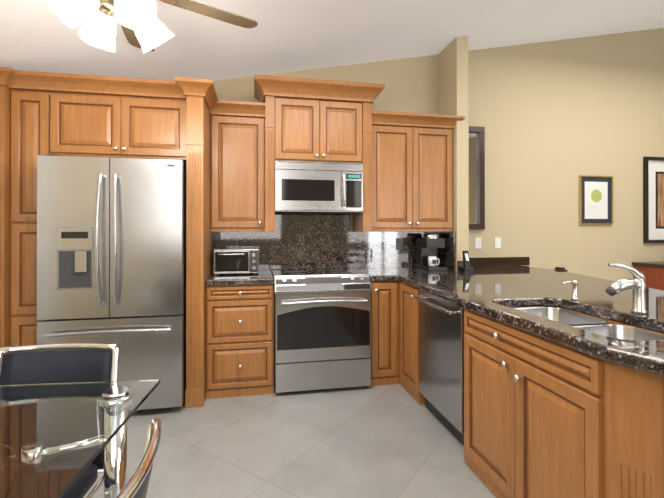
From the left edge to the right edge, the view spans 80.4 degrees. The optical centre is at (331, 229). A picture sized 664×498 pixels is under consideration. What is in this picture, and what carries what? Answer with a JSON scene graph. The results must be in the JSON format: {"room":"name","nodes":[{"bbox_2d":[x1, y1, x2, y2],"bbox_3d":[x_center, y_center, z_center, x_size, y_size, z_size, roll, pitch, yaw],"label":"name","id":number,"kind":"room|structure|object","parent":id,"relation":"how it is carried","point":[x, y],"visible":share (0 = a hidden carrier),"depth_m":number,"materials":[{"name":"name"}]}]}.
{"room":"kitchen","nodes":[
{"label":"kitchen","id":0,"kind":"room"},
{"bbox_2d":[83,384,495,497],"bbox_3d":[2.289,1.353,1.038,8.825,0.100,6.800,0,0,-11],"label":"floor","id":1,"kind":"structure","parent":0,"point":[391,441],"depth_m":2.33,"materials":[{"name":"tile"}]},
{"bbox_2d":[0,66,51,372],"bbox_3d":[-2.224,0.112,3.059,0.320,2.394,0.718,0,0,-11],"label":"tall cabinet","id":2,"kind":"object","parent":1,"relation":"on","point":[25,96],"depth_m":2.75,"materials":[{"name":"brown wood"}]},
{"bbox_2d":[0,343,118,497],"bbox_3d":[-1.014,0.874,1.273,0.439,0.860,0.544,0,0,-6],"label":"chair","id":3,"kind":"object","parent":1,"relation":"on","point":[78,362],"visible":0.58,"depth_m":1.50,"materials":[{"name":"black leather"}]},
{"bbox_2d":[0,379,159,497],"bbox_3d":[-1.029,0.924,0.654,0.950,0.756,1.500,0,0,-6],"label":"dining table","id":4,"kind":"object","parent":1,"relation":"on","point":[56,439],"visible":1,"depth_m":1.12,"materials":[{"name":"clear glass"}]},
{"bbox_2d":[37,155,185,409],"bbox_3d":[-1.584,0.403,3.065,0.916,1.814,0.892,0,0,-11],"label":"fridge","id":5,"kind":"object","parent":1,"relation":"on","point":[111,250],"visible":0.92,"depth_m":2.71,"materials":[{"name":"grey metal"}]},
{"bbox_2d":[116,418,161,497],"bbox_3d":[-0.612,0.872,0.692,0.544,0.860,0.439,0,0,-6],"label":"chair","id":6,"kind":"object","parent":1,"relation":"on","point":[137,484],"visible":1,"depth_m":0.76,"materials":[{"name":"silver metal"}]},
{"bbox_2d":[205,284,273,398],"bbox_3d":[-0.776,0.876,3.379,0.522,0.870,0.638,0,0,-11],"label":"base cabinet","id":7,"kind":"object","parent":1,"relation":"on","point":[239,340],"depth_m":3.07,"materials":[{"name":"brown wood"}]},
{"bbox_2d":[205,270,274,285],"bbox_3d":[-0.759,0.413,3.335,0.539,0.050,0.575,0,0,-11],"label":"countertop","id":8,"kind":"structure","parent":7,"relation":"on","point":[264,277],"depth_m":3.09,"materials":[{"name":"black stone"}]},
{"bbox_2d":[214,248,258,274],"bbox_3d":[-0.834,0.280,3.453,0.370,0.215,0.337,0,0,-11],"label":"toaster oven","id":9,"kind":"object","parent":8,"relation":"on","point":[234,260],"visible":1,"depth_m":3.32,"materials":[{"name":"silver metal"}]},
{"bbox_2d":[272,269,371,393],"bbox_3d":[-0.112,0.843,3.403,0.779,0.936,0.686,0,0,-11],"label":"range","id":10,"kind":"object","parent":1,"relation":"on","point":[322,329],"visible":0.96,"depth_m":3.13,"materials":[{"name":"silver metal"}]},
{"bbox_2d":[370,281,399,385],"bbox_3d":[0.375,0.876,3.602,0.238,0.870,0.638,0,0,-11],"label":"base cabinet","id":11,"kind":"object","parent":1,"relation":"on","point":[385,296],"depth_m":3.29,"materials":[{"name":"brown wood"}]},
{"bbox_2d":[414,289,463,445],"bbox_3d":[0.963,0.876,2.664,0.651,0.864,0.625,0,0,-11],"label":"dishwasher","id":12,"kind":"object","parent":1,"relation":"on","point":[441,355],"visible":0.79,"depth_m":2.54,"materials":[{"name":"grey metal"}]},
{"bbox_2d":[400,282,495,404],"bbox_3d":[0.898,0.875,3.185,0.619,0.870,0.414,0,0,-11],"label":"base cabinet","id":13,"kind":"object","parent":1,"relation":"on","point":[476,325],"depth_m":3.01,"materials":[{"name":"brown wood"}]},
{"bbox_2d":[464,334,647,497],"bbox_3d":[1.185,0.985,1.793,0.585,0.640,1.140,0,0,-11],"label":"base cabinet","id":14,"kind":"object","parent":1,"relation":"on","point":[545,418],"depth_m":1.52,"materials":[{"name":"brown wood"}]},
{"bbox_2d":[632,261,663,290],"bbox_3d":[4.130,0.846,4.415,1.300,0.935,0.466,0,0,-11],"label":"sideboard","id":15,"kind":"object","parent":1,"relation":"on","point":[653,272],"visible":0.27,"depth_m":4.30,"materials":[{"name":"brown wood"}]},
{"bbox_2d":[648,372,663,497],"bbox_3d":[1.339,0.867,0.911,0.619,0.870,0.651,0,0,-11],"label":"base cabinet","id":16,"kind":"object","parent":1,"relation":"on","point":[655,382],"depth_m":1.19,"materials":[{"name":"brown wood"}]},
{"bbox_2d":[365,265,663,375],"bbox_3d":[1.524,0.410,2.429,1.736,0.050,3.377,0,0,-11],"label":"countertop","id":17,"kind":"structure","parent":16,"relation":"on","point":[495,292],"depth_m":2.18,"materials":[{"name":"black stone"}]},
{"bbox_2d":[416,234,446,270],"bbox_3d":[0.963,0.216,3.812,0.185,0.345,0.305,0,0,-11],"label":"coffee maker","id":18,"kind":"object","parent":17,"relation":"on","point":[427,245],"visible":0.94,"depth_m":3.77,"materials":[{"name":"black plastic"}]},
{"bbox_2d":[428,256,439,266],"bbox_3d":[0.978,0.310,3.766,0.119,0.095,0.084,0,0,-11],"label":"mug","id":19,"kind":"object","parent":18,"relation":"on","point":[432,261],"visible":0.98,"depth_m":3.73,"materials":[{"name":"white ceramic"}]},
{"bbox_2d":[459,251,473,271],"bbox_3d":[1.228,0.293,3.586,0.090,0.190,0.100,0,0,-11],"label":"phone","id":20,"kind":"object","parent":17,"relation":"on","point":[466,266],"visible":1,"depth_m":3.58,"materials":[{"name":"black plastic"}]},
{"bbox_2d":[562,280,578,299],"bbox_3d":[1.293,0.331,2.132,0.096,0.104,0.040,0,0,-11],"label":"soap dispenser","id":21,"kind":"object","parent":17,"relation":"on","point":[574,290],"visible":1,"depth_m":2.13,"materials":[{"name":"silver metal"}]},
{"bbox_2d":[513,307,663,340],"bbox_3d":[1.125,0.537,1.783,0.412,0.204,0.812,0,0,-11],"label":"sink","id":22,"kind":"object","parent":17,"relation":"in","point":[599,326],"visible":0.12,"depth_m":1.80,"materials":[{"name":"silver metal"}]},
{"bbox_2d":[606,263,646,313],"bbox_3d":[1.335,0.268,1.784,0.200,0.229,0.060,0,0,-11],"label":"faucet","id":23,"kind":"object","parent":17,"relation":"on","point":[637,284],"visible":1,"depth_m":1.77,"materials":[{"name":"silver metal"}]},
{"bbox_2d":[0,0,663,80],"bbox_3d":[2.289,-1.988,1.049,8.825,1.821,6.800,0,0,-11],"label":"ceiling","id":24,"kind":"structure","parent":0,"point":[282,36],"depth_m":3.14,"materials":[{"name":"white paint"}]},
{"bbox_2d":[46,0,257,52],"bbox_3d":[-0.981,-1.081,1.774,1.274,0.481,1.250,0,0,-11],"label":"ceiling fan","id":25,"kind":"object","parent":24,"relation":"hanging from","point":[144,29],"visible":1,"depth_m":1.79,"materials":[{"name":"gold metal"}]},
{"bbox_2d":[202,28,663,280],"bbox_3d":[1.666,-0.737,4.260,8.825,4.201,0.150,0,0,-11],"label":"wall","id":26,"kind":"structure","parent":0,"point":[556,118],"depth_m":4.34,"materials":[{"name":"beige paint"}]},
{"bbox_2d":[52,74,203,173],"bbox_3d":[-1.611,-0.805,3.206,0.940,0.559,0.668,0,0,-11],"label":"upper cabinet","id":27,"kind":"object","parent":26,"relation":"attached to","point":[62,114],"depth_m":2.88,"materials":[{"name":"brown wood"}]},
{"bbox_2d":[210,111,265,230],"bbox_3d":[-0.837,-0.494,3.529,0.458,0.990,0.329,0,0,-11],"label":"upper cabinet","id":28,"kind":"object","parent":26,"relation":"attached to","point":[237,138],"depth_m":3.37,"materials":[{"name":"brown wood"}]},
{"bbox_2d":[270,79,365,170],"bbox_3d":[-0.144,-0.933,3.639,0.784,0.688,0.378,0,0,-11],"label":"upper cabinet","id":29,"kind":"object","parent":26,"relation":"attached to","point":[310,121],"depth_m":3.44,"materials":[{"name":"brown wood"}]},
{"bbox_2d":[275,161,362,213],"bbox_3d":[-0.134,-0.368,3.589,0.777,0.434,0.427,0,0,-11],"label":"microwave","id":30,"kind":"object","parent":29,"relation":"attached to","point":[318,187],"visible":1,"depth_m":3.43,"materials":[{"name":"grey metal"}]},
{"bbox_2d":[214,213,455,269],"bbox_3d":[0.039,0.120,3.680,2.236,0.537,0.357,0,0,-11],"label":"backsplash","id":31,"kind":"structure","parent":26,"relation":"attached to","point":[308,241],"depth_m":3.81,"materials":[{"name":"black stone"}]},
{"bbox_2d":[219,241,226,247],"bbox_3d":[-1.008,0.171,3.632,0.070,0.115,0.008,0,0,-11],"label":"outlet","id":32,"kind":"object","parent":31,"relation":"attached to","point":[222,244],"visible":0.58,"depth_m":3.63,"materials":[{"name":"black plastic"}]},
{"bbox_2d":[396,238,402,249],"bbox_3d":[0.681,0.152,3.960,0.070,0.115,0.008,0,0,-11],"label":"outlet","id":33,"kind":"object","parent":31,"relation":"attached to","point":[399,243],"visible":1,"depth_m":3.96,"materials":[{"name":"black plastic"}]},
{"bbox_2d":[358,111,457,230],"bbox_3d":[0.723,-0.530,3.831,0.832,1.064,0.329,0,0,-11],"label":"upper cabinet","id":34,"kind":"object","parent":26,"relation":"attached to","point":[405,159],"depth_m":3.66,"materials":[{"name":"brown wood"}]},
{"bbox_2d":[469,126,484,228],"bbox_3d":[1.429,-0.536,4.115,0.353,1.078,0.040,0,0,-11],"label":"wall mirror","id":35,"kind":"object","parent":26,"relation":"attached to","point":[476,177],"visible":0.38,"depth_m":4.13,"materials":[{"name":"brown wood"}]},
{"bbox_2d":[475,238,480,248],"bbox_3d":[1.545,0.148,4.152,0.070,0.115,0.008,0,0,-11],"label":"outlet","id":36,"kind":"object","parent":26,"relation":"attached to","point":[477,243],"visible":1,"depth_m":4.15,"materials":[{"name":"white plastic"}]},
{"bbox_2d":[457,257,529,270],"bbox_3d":[1.658,0.345,3.977,1.053,0.089,0.391,0,0,-11],"label":"backsplash","id":37,"kind":"structure","parent":26,"relation":"attached to","point":[496,261],"depth_m":4.18,"materials":[{"name":"stone"}]},
{"bbox_2d":[495,238,500,247],"bbox_3d":[1.768,0.148,4.195,0.070,0.115,0.008,0,0,-11],"label":"outlet","id":38,"kind":"object","parent":26,"relation":"attached to","point":[497,242],"visible":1,"depth_m":4.19,"materials":[{"name":"white plastic"}]},
{"bbox_2d":[579,175,612,224],"bbox_3d":[2.974,-0.324,4.424,0.434,0.550,0.020,0,0,-11],"label":"picture","id":39,"kind":"object","parent":26,"relation":"attached to","point":[595,200],"visible":1,"depth_m":4.42,"materials":[{"name":"white paper"}]},
{"bbox_2d":[643,157,663,242],"bbox_3d":[4.077,-0.338,4.630,0.950,0.995,0.035,0,0,-11],"label":"picture","id":40,"kind":"object","parent":26,"relation":"attached to","point":[653,199],"visible":1,"depth_m":4.57,"materials":[{"name":"black wood"}]},
{"bbox_2d":[438,35,468,270],"bbox_3d":[1.199,-0.247,3.898,0.120,3.219,0.380,0,0,-11],"label":"wall","id":41,"kind":"structure","parent":0,"point":[453,77],"depth_m":3.72,"materials":[{"name":"beige paint"}]}
]}

